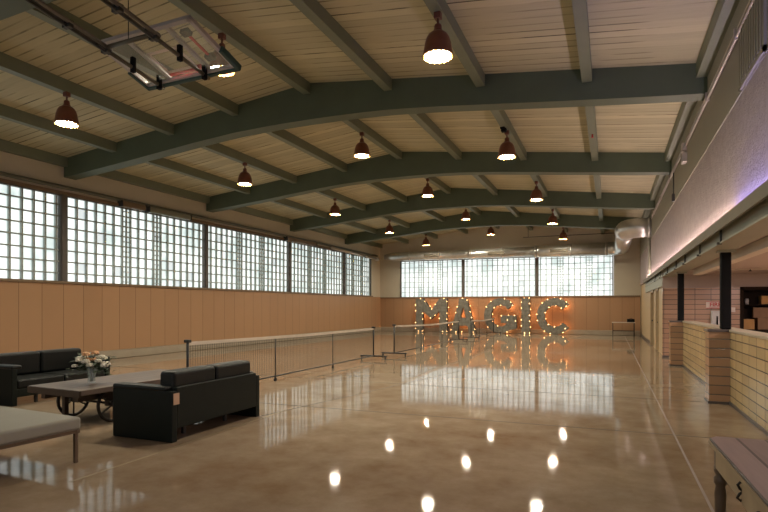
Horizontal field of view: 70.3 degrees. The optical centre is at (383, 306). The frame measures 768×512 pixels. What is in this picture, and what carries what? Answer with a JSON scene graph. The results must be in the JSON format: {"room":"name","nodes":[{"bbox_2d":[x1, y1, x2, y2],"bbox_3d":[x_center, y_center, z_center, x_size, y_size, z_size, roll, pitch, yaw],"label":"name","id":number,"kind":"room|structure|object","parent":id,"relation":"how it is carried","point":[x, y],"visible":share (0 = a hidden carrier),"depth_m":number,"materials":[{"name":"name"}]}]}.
{"room":"event hall","nodes":[
{"label":"event hall","id":0,"kind":"room"},
{"bbox_2d":[0,151,379,350],"bbox_3d":[-7.858,-1.259,17.402,0.250,5.618,39.470,0,0,23],"label":"wall","id":1,"kind":"structure","parent":0,"point":[9,163],"depth_m":17.96,"materials":[{"name":"grey paint"}]},
{"bbox_2d":[0,182,61,280],"bbox_3d":[-9.914,-1.865,12.290,0.190,2.410,5.610,0,0,23],"label":"window","id":2,"kind":"structure","parent":1,"relation":"in","point":[30,219],"depth_m":14.10,"materials":[{"name":"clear glass"}]},
{"bbox_2d":[61,194,66,280],"bbox_3d":[-8.801,-1.885,14.908,0.200,2.350,0.150,0,0,23],"label":"post","id":3,"kind":"object","parent":1,"relation":"in","point":[64,197],"depth_m":14.86,"materials":[{"name":"brown metal"}]},
{"bbox_2d":[67,196,204,287],"bbox_3d":[-7.734,-1.865,17.546,0.190,2.410,5.610,0,0,23],"label":"window","id":4,"kind":"structure","parent":1,"relation":"in","point":[107,243],"depth_m":17.05,"materials":[{"name":"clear glass"}]},
{"bbox_2d":[117,200,147,211],"bbox_3d":[-7.802,-3.135,16.930,0.210,0.190,0.960,0,0,23],"label":"shade cassette","id":5,"kind":"object","parent":4,"relation":"attached to","point":[144,208],"visible":1,"depth_m":16.87,"materials":[{"name":"metal"}]},
{"bbox_2d":[147,206,191,220],"bbox_3d":[-7.218,-3.135,18.339,0.210,0.190,1.910,0,0,23],"label":"shade cassette","id":6,"kind":"object","parent":4,"relation":"attached to","point":[153,210],"visible":0.85,"depth_m":18.21,"materials":[{"name":"metal"}]},
{"bbox_2d":[0,178,340,251],"bbox_3d":[-7.840,-3.105,17.054,0.050,0.090,37.500,0,0,23],"label":"trim","id":7,"kind":"structure","parent":1,"relation":"attached to","point":[1,179],"depth_m":15.69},
{"bbox_2d":[0,278,372,296],"bbox_3d":[-7.870,-0.667,16.958,0.110,0.075,37.300,0,0,23],"label":"trim","id":8,"kind":"structure","parent":1,"relation":"attached to","point":[1,279],"depth_m":17.49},
{"bbox_2d":[0,171,377,256],"bbox_3d":[-7.695,-3.250,17.210,0.110,0.105,37.900,0,0,23],"label":"trim","id":9,"kind":"structure","parent":1,"relation":"attached to","point":[5,174],"depth_m":17.03,"materials":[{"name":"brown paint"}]},
{"bbox_2d":[0,281,379,352],"bbox_3d":[-7.630,0.325,17.562,0.050,1.930,38.600,0,0,23],"label":"wall paneling","id":10,"kind":"structure","parent":1,"relation":"attached to","point":[33,316],"depth_m":17.66,"materials":[{"name":"wood"}]},
{"bbox_2d":[205,224,207,287],"bbox_3d":[-6.621,-1.885,20.164,0.200,2.350,0.150,0,0,23],"label":"post","id":11,"kind":"object","parent":1,"relation":"in","point":[206,225],"depth_m":20.09,"materials":[{"name":"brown metal"}]},
{"bbox_2d":[81,327,380,358],"bbox_3d":[-7.607,1.425,17.552,0.100,0.250,38.600,0,0,23],"label":"baseboard","id":12,"kind":"structure","parent":1,"relation":"attached to","point":[123,353],"depth_m":18.73,"materials":[{"name":"concrete"}]},
{"bbox_2d":[208,225,288,291],"bbox_3d":[-5.554,-1.865,22.802,0.190,2.410,5.610,0,0,23],"label":"window","id":13,"kind":"structure","parent":1,"relation":"in","point":[241,260],"depth_m":22.46,"materials":[{"name":"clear glass"}]},
{"bbox_2d":[291,242,343,293],"bbox_3d":[-3.375,-1.865,28.058,0.190,2.410,5.610,0,0,23],"label":"window","id":14,"kind":"structure","parent":1,"relation":"in","point":[313,269],"depth_m":27.90,"materials":[{"name":"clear glass"}]},
{"bbox_2d":[284,236,316,246],"bbox_3d":[-3.972,-3.135,26.167,0.210,0.190,2.760,0,0,23],"label":"shade cassette","id":15,"kind":"object","parent":14,"relation":"attached to","point":[286,238],"visible":1,"depth_m":25.92,"materials":[{"name":"metal"}]},
{"bbox_2d":[346,253,370,295],"bbox_3d":[-1.571,-1.865,32.408,0.190,2.410,3.650,0,0,23],"label":"window","id":16,"kind":"structure","parent":1,"relation":"in","point":[358,268],"depth_m":32.48,"materials":[{"name":"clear glass"}]},
{"bbox_2d":[331,247,378,260],"bbox_3d":[-1.638,-3.047,31.614,0.355,0.295,6.154,0,0,23],"label":"shade","id":17,"kind":"object","parent":16,"relation":"attached to","point":[333,248],"visible":1,"depth_m":31.27,"materials":[{"name":"metal"}]},
{"bbox_2d":[0,0,717,243],"bbox_3d":[-0.497,-4.520,14.713,15.910,1.020,38.800,0,0,23],"label":"ceiling","id":18,"kind":"structure","parent":0,"point":[504,36],"depth_m":10.76,"materials":[{"name":"wood"}]},
{"bbox_2d":[0,0,56,20],"bbox_3d":[-3.805,-4.226,6.866,15.270,1.368,0.350,0,0,23],"label":"beam","id":19,"kind":"structure","parent":18,"relation":"attached to","point":[8,8],"depth_m":7.43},
{"bbox_2d":[0,139,67,166],"bbox_3d":[-9.694,-3.945,12.388,0.170,0.250,5.340,0,0,23],"label":"purlin","id":20,"kind":"structure","parent":18,"relation":"attached to","point":[6,146],"depth_m":13.93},
{"bbox_2d":[0,103,116,152],"bbox_3d":[-8.031,-4.147,11.699,0.170,0.250,5.340,0,0,23],"label":"purlin","id":21,"kind":"structure","parent":18,"relation":"attached to","point":[8,113],"depth_m":12.53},
{"bbox_2d":[0,52,173,134],"bbox_3d":[-6.258,-4.363,10.963,0.170,0.250,5.340,0,0,23],"label":"purlin","id":22,"kind":"structure","parent":18,"relation":"attached to","point":[9,64],"depth_m":11.05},
{"bbox_2d":[54,91,79,128],"bbox_3d":[-6.271,-3.921,10.774,0.460,0.648,0.453,0,0,23],"label":"pendant lamp","id":23,"kind":"object","parent":22,"relation":"hanging from","point":[66,116],"visible":1,"depth_m":10.69,"materials":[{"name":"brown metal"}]},
{"bbox_2d":[25,2,237,115],"bbox_3d":[-4.484,-4.579,10.228,0.170,0.250,5.340,0,0,23],"label":"purlin","id":24,"kind":"structure","parent":18,"relation":"attached to","point":[195,89],"depth_m":10.09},
{"bbox_2d":[96,170,209,203],"bbox_3d":[-7.514,-3.945,17.644,0.170,0.250,5.340,0,0,23],"label":"purlin","id":25,"kind":"structure","parent":18,"relation":"attached to","point":[114,175],"depth_m":17.63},
{"bbox_2d":[145,158,249,193],"bbox_3d":[-5.852,-4.147,16.955,0.170,0.250,5.340,0,0,23],"label":"purlin","id":26,"kind":"structure","parent":18,"relation":"attached to","point":[163,163],"depth_m":16.94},
{"bbox_2d":[168,0,309,94],"bbox_3d":[-2.711,-4.795,9.492,0.170,0.250,5.340,0,0,23],"label":"purlin","id":27,"kind":"structure","parent":18,"relation":"attached to","point":[197,9],"depth_m":9.76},
{"bbox_2d":[25,0,241,90],"bbox_3d":[-3.814,-4.046,6.657,1.923,1.175,4.289,0,0,23],"label":"basketball backboard","id":28,"kind":"object","parent":27,"relation":"hanging from","point":[106,46],"visible":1,"depth_m":7.80,"materials":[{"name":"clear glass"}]},
{"bbox_2d":[209,32,235,76],"bbox_3d":[-2.770,-4.345,9.322,0.460,0.648,0.453,0,0,23],"label":"pendant lamp","id":29,"kind":"object","parent":27,"relation":"hanging from","point":[220,61],"visible":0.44,"depth_m":9.17,"materials":[{"name":"red metal"}]},
{"bbox_2d":[201,143,296,183],"bbox_3d":[-4.078,-4.363,16.219,0.170,0.250,5.340,0,0,23],"label":"purlin","id":30,"kind":"structure","parent":18,"relation":"attached to","point":[218,148],"depth_m":16.29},
{"bbox_2d":[237,162,252,185],"bbox_3d":[-4.092,-3.921,16.030,0.460,0.648,0.453,0,0,23],"label":"pendant lamp","id":31,"kind":"object","parent":30,"relation":"hanging from","point":[244,178],"visible":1,"depth_m":15.91,"materials":[{"name":"red metal"}]},
{"bbox_2d":[230,206,292,224],"bbox_3d":[-5.335,-3.945,22.900,0.170,0.250,5.340,0,0,23],"label":"purlin","id":32,"kind":"structure","parent":18,"relation":"attached to","point":[247,210],"depth_m":23.25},
{"bbox_2d":[270,199,326,217],"bbox_3d":[-3.672,-4.147,22.211,0.170,0.250,5.340,0,0,23],"label":"purlin","id":33,"kind":"structure","parent":18,"relation":"attached to","point":[285,202],"depth_m":22.60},
{"bbox_2d":[267,130,346,171],"bbox_3d":[-2.305,-4.579,15.484,0.170,0.250,5.340,0,0,23],"label":"purlin","id":34,"kind":"structure","parent":18,"relation":"attached to","point":[284,136],"depth_m":15.66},
{"bbox_2d":[309,227,346,238],"bbox_3d":[-3.155,-3.945,28.156,0.170,0.250,5.340,0,0,23],"label":"purlin","id":35,"kind":"structure","parent":18,"relation":"attached to","point":[320,230],"depth_m":28.74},
{"bbox_2d":[289,0,391,90],"bbox_3d":[-0.937,-4.579,8.757,0.170,0.250,5.340,0,0,23],"label":"purlin","id":36,"kind":"structure","parent":18,"relation":"attached to","point":[313,10],"depth_m":9.22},
{"bbox_2d":[316,189,365,210],"bbox_3d":[-1.899,-4.363,21.475,0.170,0.250,5.340,0,0,23],"label":"purlin","id":37,"kind":"structure","parent":18,"relation":"attached to","point":[329,193],"depth_m":21.91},
{"bbox_2d":[329,198,340,215],"bbox_3d":[-1.912,-3.921,21.286,0.460,0.648,0.453,0,0,23],"label":"pendant lamp","id":38,"kind":"object","parent":37,"relation":"hanging from","point":[334,210],"visible":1,"depth_m":21.15,"materials":[{"name":"red metal"}]},
{"bbox_2d":[344,222,376,233],"bbox_3d":[-1.493,-4.147,27.467,0.170,0.250,5.340,0,0,23],"label":"purlin","id":39,"kind":"structure","parent":18,"relation":"attached to","point":[351,224],"depth_m":28.16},
{"bbox_2d":[342,119,401,158],"bbox_3d":[-0.531,-4.795,14.748,0.170,0.250,5.340,0,0,23],"label":"purlin","id":40,"kind":"structure","parent":18,"relation":"attached to","point":[357,125],"depth_m":15.26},
{"bbox_2d":[353,132,369,158],"bbox_3d":[-0.591,-4.345,14.578,0.460,0.648,0.453,0,0,23],"label":"pendant lamp","id":41,"kind":"object","parent":40,"relation":"hanging from","point":[361,151],"visible":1,"depth_m":14.46,"materials":[{"name":"red metal"}]},
{"bbox_2d":[64,63,706,179],"bbox_3d":[-1.626,-4.226,12.122,15.270,1.368,0.350,0,0,23],"label":"beam","id":42,"kind":"structure","parent":18,"relation":"attached to","point":[327,102],"depth_m":11.12,"materials":[{"name":"metal"}]},
{"bbox_2d":[366,182,406,202],"bbox_3d":[-0.125,-4.579,20.740,0.170,0.250,5.340,0,0,23],"label":"purlin","id":43,"kind":"structure","parent":18,"relation":"attached to","point":[379,186],"depth_m":21.34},
{"bbox_2d":[380,215,409,227],"bbox_3d":[0.281,-4.363,26.731,0.170,0.250,5.340,0,0,23],"label":"purlin","id":44,"kind":"structure","parent":18,"relation":"attached to","point":[393,219],"depth_m":27.60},
{"bbox_2d":[421,210,443,221],"bbox_3d":[2.054,-4.579,25.996,0.170,0.250,5.340,0,0,23],"label":"purlin","id":45,"kind":"structure","parent":18,"relation":"attached to","point":[431,213],"depth_m":26.96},
{"bbox_2d":[409,113,461,159],"bbox_3d":[1.242,-4.579,14.013,0.170,0.250,5.340,0,0,23],"label":"purlin","id":46,"kind":"structure","parent":18,"relation":"attached to","point":[422,119],"depth_m":14.24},
{"bbox_2d":[424,177,450,193],"bbox_3d":[1.648,-4.795,20.004,0.170,0.250,5.340,0,0,23],"label":"purlin","id":47,"kind":"structure","parent":18,"relation":"attached to","point":[435,181],"depth_m":21.12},
{"bbox_2d":[422,178,433,197],"bbox_3d":[1.589,-4.345,19.834,0.460,0.648,0.453,0,0,23],"label":"pendant lamp","id":48,"kind":"object","parent":47,"relation":"hanging from","point":[427,191],"visible":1,"depth_m":19.71,"materials":[{"name":"red metal"}]},
{"bbox_2d":[206,152,671,212],"bbox_3d":[0.554,-4.226,17.378,15.270,1.368,0.350,0,0,23],"label":"beam","id":49,"kind":"structure","parent":18,"relation":"attached to","point":[412,165],"depth_m":16.65,"materials":[{"name":"metal"}]},
{"bbox_2d":[423,0,484,86],"bbox_3d":[0.836,-4.363,8.021,0.170,0.250,5.340,0,0,23],"label":"purlin","id":50,"kind":"structure","parent":18,"relation":"attached to","point":[461,47],"depth_m":8.80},
{"bbox_2d":[422,11,453,64],"bbox_3d":[0.777,-3.913,7.851,0.460,0.648,0.453,0,0,23],"label":"pendant lamp","id":51,"kind":"object","parent":50,"relation":"hanging from","point":[437,47],"visible":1,"depth_m":7.76,"materials":[{"name":"red metal"}]},
{"bbox_2d":[290,188,654,231],"bbox_3d":[2.734,-4.226,22.634,15.270,1.368,0.350,0,0,23],"label":"beam","id":52,"kind":"structure","parent":18,"relation":"attached to","point":[459,197],"depth_m":22.06,"materials":[{"name":"metal"}]},
{"bbox_2d":[472,175,497,194],"bbox_3d":[3.422,-4.579,19.269,0.170,0.250,5.340,0,0,23],"label":"purlin","id":53,"kind":"structure","parent":18,"relation":"attached to","point":[482,179],"depth_m":20.08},
{"bbox_2d":[345,211,634,244],"bbox_3d":[4.913,-4.226,27.890,15.270,1.368,0.350,0,0,23],"label":"beam","id":54,"kind":"structure","parent":18,"relation":"attached to","point":[487,218],"depth_m":27.53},
{"bbox_2d":[490,110,526,160],"bbox_3d":[3.016,-4.363,13.277,0.170,0.250,5.340,0,0,23],"label":"purlin","id":55,"kind":"structure","parent":18,"relation":"attached to","point":[501,117],"depth_m":13.40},
{"bbox_2d":[497,130,516,159],"bbox_3d":[2.956,-3.913,13.107,0.460,0.648,0.453,0,0,23],"label":"pendant lamp","id":56,"kind":"object","parent":55,"relation":"hanging from","point":[506,149],"visible":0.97,"depth_m":12.99,"materials":[{"name":"red metal"}]},
{"bbox_2d":[530,175,547,196],"bbox_3d":[5.196,-4.363,18.534,0.170,0.250,5.340,0,0,23],"label":"purlin","id":57,"kind":"structure","parent":18,"relation":"attached to","point":[541,186],"depth_m":19.08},
{"bbox_2d":[529,181,542,201],"bbox_3d":[5.136,-3.913,18.363,0.460,0.648,0.453,0,0,23],"label":"pendant lamp","id":58,"kind":"object","parent":57,"relation":"hanging from","point":[536,194],"visible":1,"depth_m":18.23,"materials":[{"name":"red metal"}]},
{"bbox_2d":[572,0,591,82],"bbox_3d":[2.610,-4.147,7.286,0.170,0.250,5.340,0,0,23],"label":"purlin","id":59,"kind":"structure","parent":18,"relation":"attached to","point":[580,9],"depth_m":8.13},
{"bbox_2d":[585,106,597,160],"bbox_3d":[4.790,-4.147,12.542,0.170,0.250,5.340,0,0,23],"label":"purlin","id":60,"kind":"structure","parent":18,"relation":"attached to","point":[590,110],"depth_m":12.49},
{"bbox_2d":[594,175,600,198],"bbox_3d":[6.969,-4.147,17.798,0.170,0.250,5.340,0,0,23],"label":"purlin","id":61,"kind":"structure","parent":18,"relation":"attached to","point":[597,181],"depth_m":18.32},
{"bbox_2d":[650,175,665,200],"bbox_3d":[8.623,-3.946,17.112,0.170,0.250,5.340,0,0,23],"label":"purlin","id":62,"kind":"structure","parent":18,"relation":"attached to","point":[659,179],"depth_m":17.57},
{"bbox_2d":[664,101,696,161],"bbox_3d":[6.443,-3.946,11.856,0.170,0.250,5.340,0,0,23],"label":"purlin","id":63,"kind":"structure","parent":18,"relation":"attached to","point":[686,109],"depth_m":11.76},
{"bbox_2d":[696,0,739,77],"bbox_3d":[4.263,-3.946,6.600,0.170,0.250,5.340,0,0,23],"label":"purlin","id":64,"kind":"structure","parent":18,"relation":"attached to","point":[724,11],"depth_m":7.73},
{"bbox_2d":[0,331,767,511],"bbox_3d":[1.992,1.624,13.680,21.200,0.152,38.800,0,0,23],"label":"floor","id":65,"kind":"structure","parent":0,"point":[495,422],"depth_m":6.38,"materials":[{"name":"brown concrete"}]},
{"bbox_2d":[0,406,79,462],"bbox_3d":[-4.329,1.323,5.128,2.050,0.455,1.750,0,0,27],"label":"daybed","id":66,"kind":"object","parent":65,"relation":"on","point":[18,427],"visible":1,"depth_m":5.21,"materials":[{"name":"grey fabric"}]},
{"bbox_2d":[0,348,109,406],"bbox_3d":[-5.840,1.160,9.458,0.905,0.780,1.810,0,0,23],"label":"sofa","id":67,"kind":"object","parent":65,"relation":"on","point":[18,370],"visible":0.69,"depth_m":9.24,"materials":[{"name":"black leather"}]},
{"bbox_2d":[0,351,39,374],"bbox_3d":[-6.243,0.960,9.191,0.235,0.380,0.796,0,0,23],"label":"cushion","id":68,"kind":"object","parent":67,"relation":"on","point":[29,361],"depth_m":9.24,"materials":[{"name":"black leather"}]},
{"bbox_2d":[17,373,63,388],"bbox_3d":[-5.936,1.220,9.063,0.750,0.140,0.796,0,0,23],"label":"seat cushion","id":69,"kind":"object","parent":67,"relation":"on","point":[24,380],"depth_m":8.99,"materials":[{"name":"black leather"}]},
{"bbox_2d":[38,348,80,371],"bbox_3d":[-5.935,0.960,9.933,0.235,0.380,0.796,0,0,23],"label":"cushion","id":70,"kind":"object","parent":67,"relation":"on","point":[53,360],"depth_m":9.81,"materials":[{"name":"black leather"}]},
{"bbox_2d":[38,368,103,380],"bbox_3d":[-5.628,1.220,9.806,0.750,0.140,0.796,0,0,23],"label":"seat cushion","id":71,"kind":"object","parent":67,"relation":"on","point":[61,371],"depth_m":9.63,"materials":[{"name":"black leather"}]},
{"bbox_2d":[27,369,164,421],"bbox_3d":[-3.799,1.301,8.017,1.070,0.502,2.180,0,0,27],"label":"table","id":72,"kind":"object","parent":65,"relation":"on","point":[79,390],"visible":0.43,"depth_m":7.38,"materials":[{"name":"wood"}]},
{"bbox_3d":[-4.017,0.930,7.490,0.150,0.235,0.150,0,0,23],"label":"vase","id":73,"kind":"object","parent":72,"relation":"on","visible":0},
{"bbox_2d":[67,351,116,380],"bbox_3d":[-4.015,0.809,7.477,0.602,0.418,0.630,0,0,23],"label":"bouquet","id":74,"kind":"object","parent":73,"relation":"in","point":[86,358],"visible":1,"depth_m":7.41,"materials":[{"name":"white plant"}]},
{"bbox_2d":[113,360,258,442],"bbox_3d":[-2.513,1.150,7.148,0.931,0.800,1.690,0,0,23],"label":"sofa","id":75,"kind":"object","parent":65,"relation":"on","point":[183,397],"visible":1,"depth_m":6.50,"materials":[{"name":"black leather"}]},
{"bbox_2d":[160,365,214,390],"bbox_3d":[-2.400,0.950,6.698,0.235,0.400,0.736,0,0,23],"label":"cushion","id":76,"kind":"object","parent":75,"relation":"on","point":[173,378],"depth_m":6.53,"materials":[{"name":"black leather"}]},
{"bbox_2d":[207,360,249,378],"bbox_3d":[-2.115,0.950,7.385,0.235,0.400,0.736,0,0,23],"label":"cushion","id":77,"kind":"object","parent":75,"relation":"on","point":[237,367],"depth_m":7.29,"materials":[{"name":"black leather"}]},
{"bbox_2d":[184,327,386,380],"bbox_3d":[-1.777,1.045,12.553,0.840,1.010,7.754,0,0,23],"label":"net","id":78,"kind":"object","parent":65,"relation":"on","point":[188,342],"visible":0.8,"depth_m":11.80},
{"bbox_2d":[381,320,467,356],"bbox_3d":[1.830,1.045,20.730,0.840,1.010,7.984,0,0,23],"label":"net","id":79,"kind":"object","parent":65,"relation":"on","point":[427,328],"visible":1,"depth_m":19.66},
{"bbox_2d":[415,298,448,332],"bbox_3d":[2.955,0.506,33.547,2.034,2.088,0.434,0,0,23],"label":"marquee letter","id":80,"kind":"object","parent":65,"relation":"on","point":[441,307],"visible":0.88,"depth_m":33.34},
{"bbox_2d":[450,298,476,332],"bbox_3d":[4.798,0.506,32.782,1.550,2.088,0.434,0,0,23],"label":"marquee letter","id":81,"kind":"object","parent":65,"relation":"on","point":[463,303],"visible":0.95,"depth_m":32.62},
{"bbox_2d":[463,318,500,339],"bbox_3d":[5.217,1.070,28.636,0.840,0.960,5.584,0,0,23],"label":"net","id":82,"kind":"object","parent":65,"relation":"on","point":[471,320],"visible":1,"depth_m":28.02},
{"bbox_2d":[484,298,516,333],"bbox_3d":[6.833,0.515,31.939,1.885,2.064,0.434,0,0,23],"label":"marquee letter","id":83,"kind":"object","parent":65,"relation":"on","point":[511,320],"visible":0.88,"depth_m":31.71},
{"bbox_2d":[521,298,530,333],"bbox_3d":[8.175,0.506,31.382,0.494,2.088,0.434,0,0,23],"label":"marquee letter","id":84,"kind":"object","parent":65,"relation":"on","point":[525,302],"visible":1,"depth_m":31.21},
{"bbox_2d":[537,298,569,334],"bbox_3d":[9.553,0.507,30.811,1.760,2.084,0.434,0,0,23],"label":"marquee letter","id":85,"kind":"object","parent":65,"relation":"on","point":[548,303],"visible":1,"depth_m":30.70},
{"bbox_2d":[668,320,682,365],"bbox_3d":[7.749,0.955,14.444,0.350,1.190,0.400,0,0,23],"label":"pier","id":86,"kind":"object","parent":65,"relation":"on","point":[675,326],"visible":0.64,"depth_m":14.29,"materials":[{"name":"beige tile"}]},
{"bbox_2d":[676,272,686,320],"bbox_3d":[7.853,-0.280,14.395,0.240,1.280,0.250,0,0,23],"label":"column","id":87,"kind":"structure","parent":86,"relation":"on","point":[680,275],"depth_m":14.34,"materials":[{"name":"metal"}]},
{"bbox_2d":[704,329,730,404],"bbox_3d":[5.439,0.955,8.873,0.350,1.190,0.400,0,0,23],"label":"pier","id":88,"kind":"object","parent":65,"relation":"on","point":[717,341],"visible":0.79,"depth_m":8.72,"materials":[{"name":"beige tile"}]},
{"bbox_2d":[716,249,736,328],"bbox_3d":[5.543,-0.280,8.825,0.240,1.280,0.250,0,0,23],"label":"column","id":89,"kind":"structure","parent":88,"relation":"on","point":[725,255],"depth_m":8.77,"materials":[{"name":"metal"}]},
{"bbox_2d":[645,198,767,286],"bbox_3d":[5.651,-1.030,9.294,0.380,0.220,33.500,0,0,23],"label":"beam","id":90,"kind":"structure","parent":89,"relation":"on","point":[752,225],"depth_m":7.66,"materials":[{"name":"grey metal"}]},
{"bbox_2d":[709,436,767,511],"bbox_3d":[2.114,1.183,2.311,0.967,0.735,2.104,0,0,21],"label":"wooden table","id":91,"kind":"object","parent":65,"relation":"on","point":[741,463],"visible":1,"depth_m":2.95,"materials":[{"name":"brown wood"}]},
{"bbox_2d":[380,226,640,335],"bbox_3d":[6.951,-1.680,32.544,15.910,6.460,0.250,0,0,23],"label":"wall","id":92,"kind":"structure","parent":0,"point":[627,265],"depth_m":32.15,"materials":[{"name":"grey paint"}]},
{"bbox_2d":[400,259,462,296],"bbox_3d":[2.952,-1.755,34.138,4.060,2.330,0.190,0,0,23],"label":"window","id":93,"kind":"structure","parent":92,"relation":"in","point":[427,278],"depth_m":34.16,"materials":[{"name":"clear glass"}]},
{"bbox_2d":[464,257,535,296],"bbox_3d":[6.878,-1.755,32.510,4.320,2.330,0.190,0,0,23],"label":"window","id":94,"kind":"structure","parent":92,"relation":"in","point":[514,276],"depth_m":32.51,"materials":[{"name":"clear glass"}]},
{"bbox_2d":[380,297,639,330],"bbox_3d":[6.825,0.365,32.435,15.260,1.850,0.050,0,0,23],"label":"wall paneling","id":95,"kind":"structure","parent":92,"relation":"attached to","point":[582,313],"depth_m":31.27,"materials":[{"name":"wood"}]},
{"bbox_2d":[380,295,639,298],"bbox_3d":[6.819,-0.590,32.421,15.260,0.080,0.100,0,0,23],"label":"trim","id":96,"kind":"structure","parent":92,"relation":"attached to","point":[620,295],"depth_m":32.01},
{"bbox_2d":[381,327,639,335],"bbox_3d":[6.838,1.425,32.402,15.210,0.250,0.100,0,0,23],"label":"baseboard","id":97,"kind":"structure","parent":92,"relation":"attached to","point":[532,331],"depth_m":31.34,"materials":[{"name":"wood"}]},
{"bbox_2d":[538,255,612,295],"bbox_3d":[10.799,-1.755,30.884,4.050,2.330,0.190,0,0,23],"label":"window","id":98,"kind":"structure","parent":92,"relation":"in","point":[579,275],"depth_m":30.86,"materials":[{"name":"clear glass"}]},
{"bbox_2d":[641,283,661,353],"bbox_3d":[11.406,0.150,23.173,0.200,2.800,13.650,0,0,23],"label":"wall","id":99,"kind":"structure","parent":0,"point":[645,297],"depth_m":23.90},
{"bbox_2d":[650,290,653,346],"bbox_3d":[10.714,0.450,21.647,0.150,2.200,1.600,0,0,23],"label":"door","id":100,"kind":"structure","parent":99,"relation":"in","point":[652,291],"depth_m":22.32,"materials":[{"name":"wood"}]},
{"bbox_2d":[645,273,661,292],"bbox_3d":[10.365,-0.850,20.818,0.220,0.400,8.600,0,0,23],"label":"trim","id":101,"kind":"structure","parent":99,"relation":"attached to","point":[658,283],"depth_m":19.75,"materials":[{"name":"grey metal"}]},
{"bbox_2d":[656,288,658,351],"bbox_3d":[9.737,0.450,19.291,0.150,2.200,1.100,0,0,23],"label":"door","id":102,"kind":"structure","parent":99,"relation":"in","point":[657,289],"depth_m":19.74,"materials":[{"name":"wood"}]},
{"bbox_2d":[640,52,767,285],"bbox_3d":[6.605,-1.905,11.659,0.250,1.490,38.600,0,0,23],"label":"wall","id":103,"kind":"structure","parent":0,"point":[734,164],"depth_m":7.78,"materials":[{"name":"paint"}]},
{"bbox_2d":[384,217,651,260],"bbox_3d":[5.284,-3.150,28.015,14.700,0.840,8.845,0,0,23],"label":"air duct","id":104,"kind":"object","parent":103,"relation":"attached to","point":[625,231],"visible":1,"depth_m":30.30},
{"bbox_2d":[648,238,650,275],"bbox_3d":[10.618,-1.985,21.795,0.095,1.530,0.100,0,0,23],"label":"riser pipe","id":105,"kind":"object","parent":103,"relation":"attached to","point":[649,239],"visible":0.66,"depth_m":21.75,"materials":[{"name":"grey metal"}]},
{"bbox_2d":[681,143,686,163],"bbox_3d":[6.357,-3.260,11.545,0.100,0.420,0.240,0,0,23],"label":"junction box","id":106,"kind":"object","parent":103,"relation":"attached to","point":[683,150],"visible":0.9,"depth_m":11.49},
{"bbox_2d":[651,0,753,218],"bbox_3d":[4.647,-3.420,7.383,0.060,0.140,29.200,0,0,23],"label":"conduit","id":107,"kind":"object","parent":103,"relation":"attached to","point":[734,39],"visible":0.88,"depth_m":8.41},
{"bbox_2d":[640,0,767,257],"bbox_3d":[6.598,-3.360,11.662,0.265,1.419,38.600,0,0,23],"label":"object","id":108,"kind":"structure","parent":103,"relation":"attached to","point":[725,94],"depth_m":8.95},
{"bbox_2d":[643,179,767,283],"bbox_3d":[5.406,-1.135,9.396,0.030,0.150,33.500,0,0,23],"label":"trim","id":109,"kind":"structure","parent":103,"relation":"attached to","point":[759,194],"depth_m":7.11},
{"bbox_2d":[738,0,766,91],"bbox_3d":[4.161,-3.080,6.177,0.035,0.840,1.200,0,0,23],"label":"air vent","id":110,"kind":"object","parent":103,"relation":"attached to","point":[752,37],"visible":0.88,"depth_m":6.09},
{"bbox_2d":[662,273,767,355],"bbox_3d":[11.156,0.250,15.807,5.500,2.600,0.150,0,0,23],"label":"wall","id":111,"kind":"structure","parent":0,"point":[695,299],"depth_m":16.41,"materials":[{"name":"wood"}]},
{"bbox_2d":[711,311,719,324],"bbox_3d":[9.950,0.400,16.110,0.480,0.580,0.215,0,0,23],"label":"upper cabinet","id":112,"kind":"object","parent":111,"relation":"attached to","point":[715,315],"visible":0.36,"depth_m":16.08,"materials":[{"name":"white"}]},
{"bbox_2d":[740,287,767,332],"bbox_3d":[11.911,0.080,15.684,2.930,1.340,1.000,0,0,23],"label":"shelf niche","id":113,"kind":"object","parent":111,"relation":"attached to","point":[751,293],"visible":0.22,"depth_m":16.41,"materials":[{"name":"brown wood"}]},
{"bbox_2d":[744,319,754,328],"bbox_3d":[10.834,0.508,16.206,0.270,0.303,0.304,0,0,26],"label":"carton","id":114,"kind":"object","parent":113,"relation":"in","point":[748,323],"visible":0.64,"depth_m":16.07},
{"bbox_2d":[755,318,767,329],"bbox_3d":[11.182,0.488,16.105,0.300,0.343,0.304,0,0,21],"label":"carton","id":115,"kind":"object","parent":113,"relation":"in","point":[760,323],"visible":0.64,"depth_m":15.99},
{"bbox_2d":[752,307,767,317],"bbox_3d":[11.153,0.164,16.139,0.400,0.303,0.304,0,0,26],"label":"carton","id":116,"kind":"object","parent":115,"relation":"on","point":[760,312],"visible":1,"depth_m":16.02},
{"bbox_2d":[683,322,767,430],"bbox_3d":[3.681,0.975,3.995,0.220,1.150,22.200,0,0,23],"label":"wall","id":117,"kind":"structure","parent":0,"point":[748,355],"depth_m":7.78,"materials":[{"name":"yellow tile"}]},
{"bbox_2d":[682,321,767,339],"bbox_3d":[3.692,0.380,3.990,0.275,0.040,22.200,0,0,23],"label":"trim","id":118,"kind":"structure","parent":117,"relation":"on","point":[761,335],"depth_m":8.35,"materials":[{"name":"stone"}]},
{"bbox_2d":[682,364,767,435],"bbox_3d":[3.572,1.525,4.040,0.015,0.050,22.200,0,0,23],"label":"baseboard","id":119,"kind":"structure","parent":117,"relation":"attached to","point":[732,405],"depth_m":7.77,"materials":[{"name":"stone"}]},
{"bbox_2d":[684,235,767,274],"bbox_3d":[6.439,-1.010,4.367,5.450,0.080,25.000,0,0,23],"label":"ceiling","id":120,"kind":"structure","parent":0,"point":[760,261],"depth_m":12.74,"materials":[{"name":"paint"}]},
{"bbox_2d":[693,236,767,274],"bbox_3d":[3.827,-0.892,3.826,0.180,0.145,22.000,0,0,23],"label":"beam","id":121,"kind":"structure","parent":120,"relation":"attached to","point":[758,247],"depth_m":9.02,"materials":[{"name":"paint"}]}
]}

